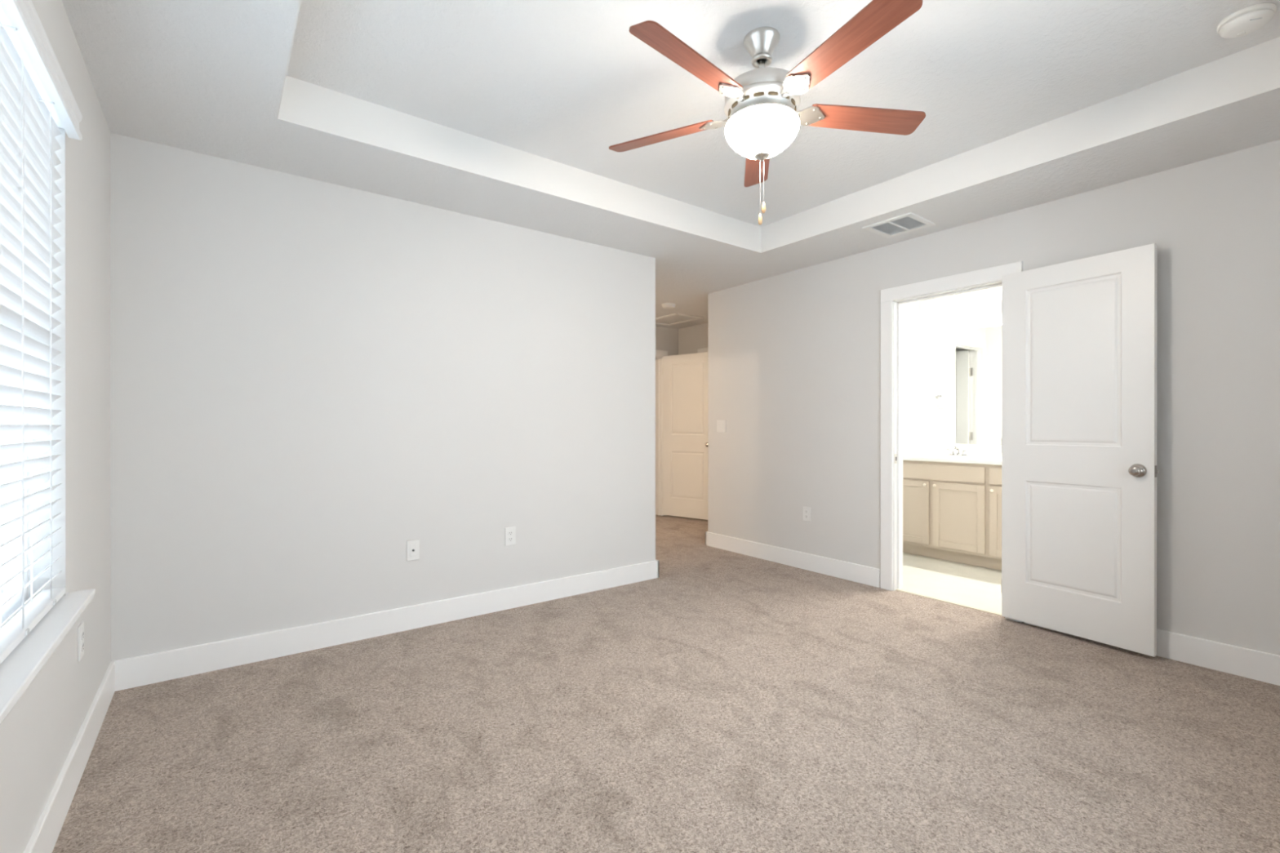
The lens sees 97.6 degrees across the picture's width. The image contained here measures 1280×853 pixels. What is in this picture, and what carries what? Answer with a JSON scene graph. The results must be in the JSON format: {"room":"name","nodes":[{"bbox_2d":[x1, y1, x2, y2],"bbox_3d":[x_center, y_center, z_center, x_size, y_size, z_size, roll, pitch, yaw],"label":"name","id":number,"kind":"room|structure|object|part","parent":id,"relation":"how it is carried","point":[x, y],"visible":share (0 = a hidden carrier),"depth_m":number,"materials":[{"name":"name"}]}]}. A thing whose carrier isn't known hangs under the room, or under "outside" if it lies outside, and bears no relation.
{"room":"empty bedroom","nodes":[
{"label":"empty bedroom","id":0,"kind":"room"},
{"bbox_2d":[0,0,111,852],"bbox_3d":[-2.332,-0.218,2.350,0.150,2.750,7.840,0,0,-37],"label":"wall","id":1,"kind":"structure","parent":0,"point":[37,735],"depth_m":1.82,"materials":[{"name":"paint"}]},
{"bbox_2d":[0,404,27,624],"bbox_3d":[-1.302,-0.225,0.922,0.060,1.493,1.840,0,0,-37],"label":"window","id":2,"kind":"structure","parent":1,"relation":"in","point":[6,611],"depth_m":1.62,"materials":[{"name":"glass"}]},
{"bbox_3d":[-1.304,-0.225,0.921,0.004,1.403,1.750,0,0,-37],"label":"pane","id":3,"kind":"part","parent":2,"relation":"part of","materials":[{"name":"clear glass"}]},
{"bbox_2d":[0,0,82,663],"bbox_3d":[-1.219,-0.228,0.983,0.090,1.481,1.838,0,0,-37],"label":"window blind","id":4,"kind":"object","parent":1,"relation":"attached to","point":[37,99],"visible":1,"depth_m":1.41,"materials":[{"name":"plastic"}]},
{"bbox_3d":[-1.518,-0.206,1.353,0.040,1.413,0.010,0,0,-37],"label":"ladder cord","id":5,"kind":"part","parent":4,"relation":"part of","materials":[{"name":"white fabric"}]},
{"bbox_3d":[-1.233,0.502,0.975,0.050,0.020,1.822,0,0,-37],"label":"rail","id":6,"kind":"part","parent":4,"relation":"part of","materials":[{"name":"plastic"}]},
{"bbox_3d":[-1.689,-0.206,1.581,0.040,1.413,0.010,0,0,-37],"label":"ladder cord","id":7,"kind":"part","parent":4,"relation":"part of","materials":[{"name":"white fabric"}]},
{"bbox_2d":[0,589,95,724],"bbox_3d":[-1.224,0.532,0.981,0.145,0.021,1.938,0,0,-37],"label":"sill","id":8,"kind":"structure","parent":1,"relation":"attached to","point":[18,670],"depth_m":1.32,"materials":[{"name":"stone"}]},
{"bbox_2d":[23,661,115,852],"bbox_3d":[-1.155,1.094,0.920,0.017,0.136,3.837,0,0,-37],"label":"baseboard","id":9,"kind":"structure","parent":1,"relation":"attached to","point":[44,837],"depth_m":1.72,"materials":[{"name":"paint"}]},
{"bbox_2d":[77,621,84,661],"bbox_3d":[-1.893,0.727,1.899,0.010,0.115,0.071,0,0,-37],"label":"wall outlet","id":10,"kind":"object","parent":1,"relation":"attached to","point":[81,628],"visible":1,"depth_m":1.89,"materials":[{"name":"plastic"}]},
{"bbox_2d":[81,641,84,651],"bbox_3d":[-1.891,0.747,1.900,0.005,0.027,0.034,0,0,-37],"label":"socket","id":11,"kind":"object","parent":10,"relation":"attached to","point":[82,642],"depth_m":1.90,"materials":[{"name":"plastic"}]},
{"bbox_2d":[81,630,84,639],"bbox_3d":[-1.891,0.708,1.900,0.005,0.027,0.034,0,0,-37],"label":"socket","id":12,"kind":"object","parent":10,"relation":"attached to","point":[82,631],"depth_m":1.90,"materials":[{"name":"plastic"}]},
{"bbox_2d":[110,133,655,661],"bbox_3d":[-1.772,-0.220,4.270,3.054,2.750,2.261,0,0,-37],"label":"wall","id":13,"kind":"structure","parent":0,"point":[312,380],"depth_m":3.01,"materials":[{"name":"paint"}]},
{"bbox_2d":[111,559,658,691],"bbox_3d":[-1.763,1.091,4.270,3.068,0.136,2.275,0,0,-37],"label":"baseboard","id":14,"kind":"structure","parent":13,"relation":"attached to","point":[157,667],"depth_m":3.01,"materials":[{"name":"paint"}]},
{"bbox_2d":[406,539,419,560],"bbox_3d":[-1.296,0.708,3.204,0.071,0.115,0.019,0,0,-37],"label":"outlet","id":15,"kind":"object","parent":13,"relation":"attached to","point":[412,546],"visible":1,"depth_m":3.20,"materials":[{"name":"plastic"}]},
{"bbox_2d":[505,526,515,546],"bbox_3d":[-0.824,0.698,3.564,0.071,0.115,0.010,0,0,-37],"label":"wall outlet","id":16,"kind":"object","parent":13,"relation":"attached to","point":[510,532],"visible":1,"depth_m":3.56,"materials":[{"name":"plastic"}]},
{"bbox_2d":[507,537,513,541],"bbox_3d":[-0.823,0.717,3.562,0.034,0.027,0.005,0,0,-37],"label":"socket","id":17,"kind":"object","parent":16,"relation":"attached to","point":[509,539],"depth_m":3.56,"materials":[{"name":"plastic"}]},
{"bbox_2d":[507,530,513,535],"bbox_3d":[-0.823,0.678,3.562,0.034,0.027,0.005,0,0,-37],"label":"socket","id":18,"kind":"object","parent":16,"relation":"attached to","point":[509,532],"depth_m":3.56,"materials":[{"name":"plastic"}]},
{"bbox_2d":[52,515,1279,852],"bbox_3d":[0.237,1.185,4.285,6.581,0.060,7.840,0,0,-37],"label":"floor","id":19,"kind":"structure","parent":0,"point":[722,701],"depth_m":2.09,"materials":[{"name":"carpet"}]},
{"bbox_2d":[902,460,1001,570],"bbox_3d":[3.069,0.730,4.570,0.593,0.851,1.912,0,0,-37],"label":"vanity cabinet","id":20,"kind":"object","parent":19,"relation":"on","point":[952,512],"visible":0.34,"depth_m":4.71,"materials":[{"name":"paint"}]},
{"bbox_3d":[2.402,0.753,5.027,0.020,0.551,0.377,0,0,-37],"label":"cabinet door","id":21,"kind":"part","parent":20,"relation":"part of","materials":[{"name":"paint"}]},
{"bbox_3d":[2.536,0.394,4.848,0.020,0.132,0.823,0,0,-37],"label":"drawer","id":22,"kind":"part","parent":20,"relation":"part of","materials":[{"name":"paint"}]},
{"bbox_2d":[902,453,1001,465],"bbox_3d":[3.080,0.286,4.572,0.576,0.036,1.922,0,0,-37],"label":"countertop","id":23,"kind":"structure","parent":20,"relation":"on","point":[917,457],"depth_m":4.80,"materials":[{"name":"stone"}]},
{"bbox_2d":[946,446,968,456],"bbox_3d":[2.900,0.224,5.118,0.158,0.090,0.151,0,0,10],"label":"faucet","id":24,"kind":"object","parent":23,"relation":"on","point":[952,452],"visible":0.99,"depth_m":5.10,"materials":[{"name":"silver metal"}]},
{"bbox_3d":[2.866,0.231,5.176,0.068,0.055,0.037,0,0,44],"label":"handle","id":25,"kind":"part","parent":24,"relation":"part of","materials":[{"name":"silver metal"}]},
{"bbox_3d":[2.871,0.219,5.096,0.123,0.080,0.027,0,0,-37],"label":"spout","id":26,"kind":"part","parent":24,"relation":"part of","materials":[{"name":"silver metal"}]},
{"bbox_3d":[2.909,0.263,5.124,0.044,0.012,0.160,0,0,-37],"label":"plate","id":27,"kind":"part","parent":24,"relation":"part of","materials":[{"name":"silver metal"}]},
{"bbox_3d":[2.947,0.232,5.069,0.037,0.055,0.068,0,0,-28],"label":"handle","id":28,"kind":"part","parent":24,"relation":"part of","materials":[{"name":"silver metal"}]},
{"bbox_3d":[2.659,0.754,4.684,0.020,0.551,0.412,0,0,-37],"label":"cabinet door","id":29,"kind":"part","parent":20,"relation":"part of","materials":[{"name":"paint"}]},
{"bbox_3d":[2.925,0.395,4.331,0.020,0.132,0.403,0,0,-37],"label":"drawer","id":30,"kind":"part","parent":20,"relation":"part of","materials":[{"name":"paint"}]},
{"bbox_3d":[2.925,0.754,4.331,0.020,0.551,0.403,0,0,-37],"label":"cabinet door","id":31,"kind":"part","parent":20,"relation":"part of","materials":[{"name":"paint"}]},
{"bbox_2d":[655,325,678,355],"bbox_3d":[-1.617,-0.222,5.873,5.231,2.750,0.115,0,0,-37],"label":"wall","id":32,"kind":"structure","parent":0,"point":[666,338],"depth_m":7.29,"materials":[{"name":"paint"}]},
{"bbox_2d":[655,350,667,515],"bbox_3d":[-0.052,0.087,7.052,0.920,2.130,0.151,0,0,-37],"label":"door frame","id":33,"kind":"structure","parent":32,"relation":"attached to","point":[659,353],"depth_m":7.26,"materials":[{"name":"paint"}]},
{"bbox_2d":[662,351,707,519],"bbox_3d":[0.600,0.116,6.985,0.768,2.034,0.158,0,0,37],"label":"door","id":34,"kind":"structure","parent":33,"relation":"in","point":[685,376],"depth_m":6.99,"materials":[{"name":"white paint"}]},
{"bbox_2d":[62,0,1279,328],"bbox_3d":[0.241,-1.440,4.310,6.341,0.310,7.600,0,0,-37],"label":"ceiling","id":35,"kind":"structure","parent":0,"point":[564,82],"depth_m":2.39,"materials":[{"name":"white paint"}]},
{"bbox_2d":[662,302,675,309],"bbox_3d":[0.302,-1.265,5.908,0.146,0.046,0.146,0,0,18],"label":"smoke detector","id":36,"kind":"object","parent":35,"relation":"attached to","point":[666,305],"visible":1,"depth_m":5.86,"materials":[{"name":"plastic"}]},
{"bbox_2d":[655,312,703,325],"bbox_3d":[0.393,-1.281,6.727,0.430,0.015,0.630,0,0,-37],"label":"attic hatch","id":37,"kind":"object","parent":35,"relation":"attached to","point":[675,318],"visible":0.79,"depth_m":6.68,"materials":[{"name":"paint"}]},
{"bbox_3d":[0.393,-1.287,6.727,0.330,0.004,0.530,0,0,-37],"label":"hatch panel","id":38,"kind":"part","parent":37,"relation":"part of","materials":[{"name":"white"}]},
{"bbox_2d":[608,0,925,225],"bbox_3d":[0.452,-1.122,2.100,1.247,0.707,1.258,0,0,-37],"label":"ceiling fan","id":39,"kind":"object","parent":35,"relation":"hanging from","point":[762,104],"visible":1,"depth_m":2.02,"materials":[{"name":"brown wood"}]},
{"bbox_3d":[0.092,-1.203,2.330,0.470,0.036,0.114,0,0,28],"label":"blade","id":40,"kind":"part","parent":39,"relation":"part of","materials":[{"name":"brown wood"}]},
{"bbox_3d":[0.164,-1.203,1.841,0.470,0.036,0.114,0,0,-44],"label":"blade","id":41,"kind":"part","parent":39,"relation":"part of","materials":[{"name":"brown wood"}]},
{"bbox_3d":[0.534,-1.203,2.549,0.114,0.036,0.470,0,0,10],"label":"blade","id":42,"kind":"part","parent":39,"relation":"part of","materials":[{"name":"brown wood"}]},
{"bbox_3d":[0.458,-0.916,2.135,0.003,0.214,0.003,0,0,-37],"label":"pull chain","id":43,"kind":"part","parent":39,"relation":"part of","materials":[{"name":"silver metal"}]},
{"bbox_3d":[0.464,-1.091,2.135,0.278,0.124,0.278,0,0,-37],"label":"lamp shade","id":44,"kind":"part","parent":39,"relation":"part of","materials":[{"name":"white glass"}]},
{"bbox_3d":[0.471,-0.938,2.135,0.003,0.170,0.003,0,0,-37],"label":"pull chain","id":45,"kind":"part","parent":39,"relation":"part of","materials":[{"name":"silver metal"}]},
{"bbox_3d":[0.650,-1.203,1.759,0.114,0.036,0.470,0,0,-26],"label":"blade","id":46,"kind":"part","parent":39,"relation":"part of","materials":[{"name":"brown wood"}]},
{"bbox_3d":[0.879,-1.203,2.196,0.470,0.036,0.114,0,0,-8],"label":"blade","id":47,"kind":"part","parent":39,"relation":"part of","materials":[{"name":"brown wood"}]},
{"bbox_2d":[276,0,1279,253],"bbox_3d":[0.503,-1.379,2.166,3.020,0.192,2.704,0,0,-37],"label":"trim","id":48,"kind":"structure","parent":35,"relation":"attached to","point":[1253,71],"depth_m":2.78,"materials":[{"name":"white paint"}]},
{"bbox_2d":[862,212,935,238],"bbox_3d":[1.653,-1.281,3.581,0.316,0.009,0.316,0,0,-37],"label":"ceiling vent","id":49,"kind":"object","parent":35,"relation":"in","point":[908,222],"visible":1,"depth_m":3.57,"materials":[{"name":"metal"}]},
{"bbox_2d":[1217,2,1276,38],"bbox_3d":[2.185,-1.453,2.021,0.146,0.046,0.146,0,0,18],"label":"smoke detector","id":50,"kind":"object","parent":35,"relation":"attached to","point":[1246,20],"visible":1,"depth_m":1.99,"materials":[{"name":"plastic"}]},
{"bbox_2d":[678,322,707,355],"bbox_3d":[0.570,-0.224,7.412,0.115,2.750,3.241,0,0,-37],"label":"wall","id":51,"kind":"structure","parent":0,"point":[693,338],"depth_m":7.18,"materials":[{"name":"paint"}]},
{"bbox_2d":[697,347,707,353],"bbox_3d":[1.058,0.087,6.764,0.151,2.130,0.899,0,0,-37],"label":"door frame","id":52,"kind":"structure","parent":51,"relation":"attached to","point":[704,349],"depth_m":6.99,"materials":[{"name":"paint"}]},
{"bbox_2d":[902,301,917,454],"bbox_3d":[2.064,-0.221,5.084,1.588,2.750,0.115,0,0,-37],"label":"wall","id":53,"kind":"structure","parent":0,"point":[909,310],"depth_m":5.43,"materials":[{"name":"white paint"}]},
{"bbox_2d":[895,588,1004,617],"bbox_3d":[2.023,1.157,3.683,0.032,0.017,0.719,0,0,-37],"label":"threshold","id":54,"kind":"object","parent":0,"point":[896,589],"depth_m":3.66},
{"bbox_2d":[917,286,1001,457],"bbox_3d":[3.174,-0.221,5.013,0.100,2.750,3.494,0,0,-37],"label":"wall","id":55,"kind":"structure","parent":0,"point":[982,308],"depth_m":5.20,"materials":[{"name":"white paint"}]},
{"bbox_2d":[902,443,1001,457],"bbox_3d":[3.083,0.218,4.574,0.568,0.100,1.922,0,0,-37],"label":"backsplash","id":56,"kind":"structure","parent":55,"relation":"attached to","point":[914,448],"depth_m":5.25,"materials":[{"name":"stone"}]},
{"bbox_2d":[917,324,1001,444],"bbox_3d":[3.277,-0.364,4.788,0.007,1.053,1.811,0,0,-37],"label":"wall mirror","id":57,"kind":"object","parent":55,"relation":"attached to","point":[959,372],"visible":0.44,"depth_m":5.19,"materials":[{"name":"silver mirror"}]},
{"bbox_2d":[707,139,1279,655],"bbox_3d":[2.082,-0.220,3.643,0.115,2.750,4.599,0,0,-37],"label":"wall","id":58,"kind":"structure","parent":0,"point":[794,357],"depth_m":2.92,"materials":[{"name":"paint"}]},
{"bbox_2d":[716,420,725,432],"bbox_3d":[0.767,-0.003,5.289,0.010,0.115,0.116,0,0,-37],"label":"light switch","id":59,"kind":"object","parent":58,"relation":"attached to","point":[721,424],"visible":1,"depth_m":5.29,"materials":[{"name":"plastic"}]},
{"bbox_2d":[803,506,810,521],"bbox_3d":[1.345,0.708,4.521,0.010,0.115,0.071,0,0,-37],"label":"wall outlet","id":60,"kind":"object","parent":58,"relation":"attached to","point":[806,510],"visible":1,"depth_m":4.52,"materials":[{"name":"plastic"}]},
{"bbox_2d":[880,261,1022,622],"bbox_3d":[2.042,0.090,3.696,0.151,2.130,0.881,0,0,-37],"label":"door frame","id":61,"kind":"structure","parent":58,"relation":"attached to","point":[892,300],"depth_m":3.95,"materials":[{"name":"paint"}]},
{"bbox_3d":[1.803,0.227,3.950,0.031,0.067,0.004,0,0,-37],"label":"strike plate","id":62,"kind":"part","parent":61,"relation":"part of","materials":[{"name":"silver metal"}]},
{"bbox_2d":[705,531,1279,685],"bbox_3d":[2.404,1.091,3.990,1.072,0.136,4.463,0,0,-37],"label":"baseboard","id":63,"kind":"structure","parent":58,"relation":"attached to","point":[1251,664],"depth_m":2.79,"materials":[{"name":"paint"}]},
{"bbox_2d":[1000,243,1159,657],"bbox_3d":[2.362,0.116,3.063,0.158,2.034,0.721,0,0,-32],"label":"door","id":64,"kind":"structure","parent":58,"relation":"in","point":[1078,440],"depth_m":3.01,"materials":[{"name":"white paint"}]},
{"bbox_3d":[2.473,0.221,2.794,0.057,0.069,0.069,0,0,-32],"label":"door knob","id":65,"kind":"part","parent":64,"relation":"part of","materials":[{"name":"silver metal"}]}
]}

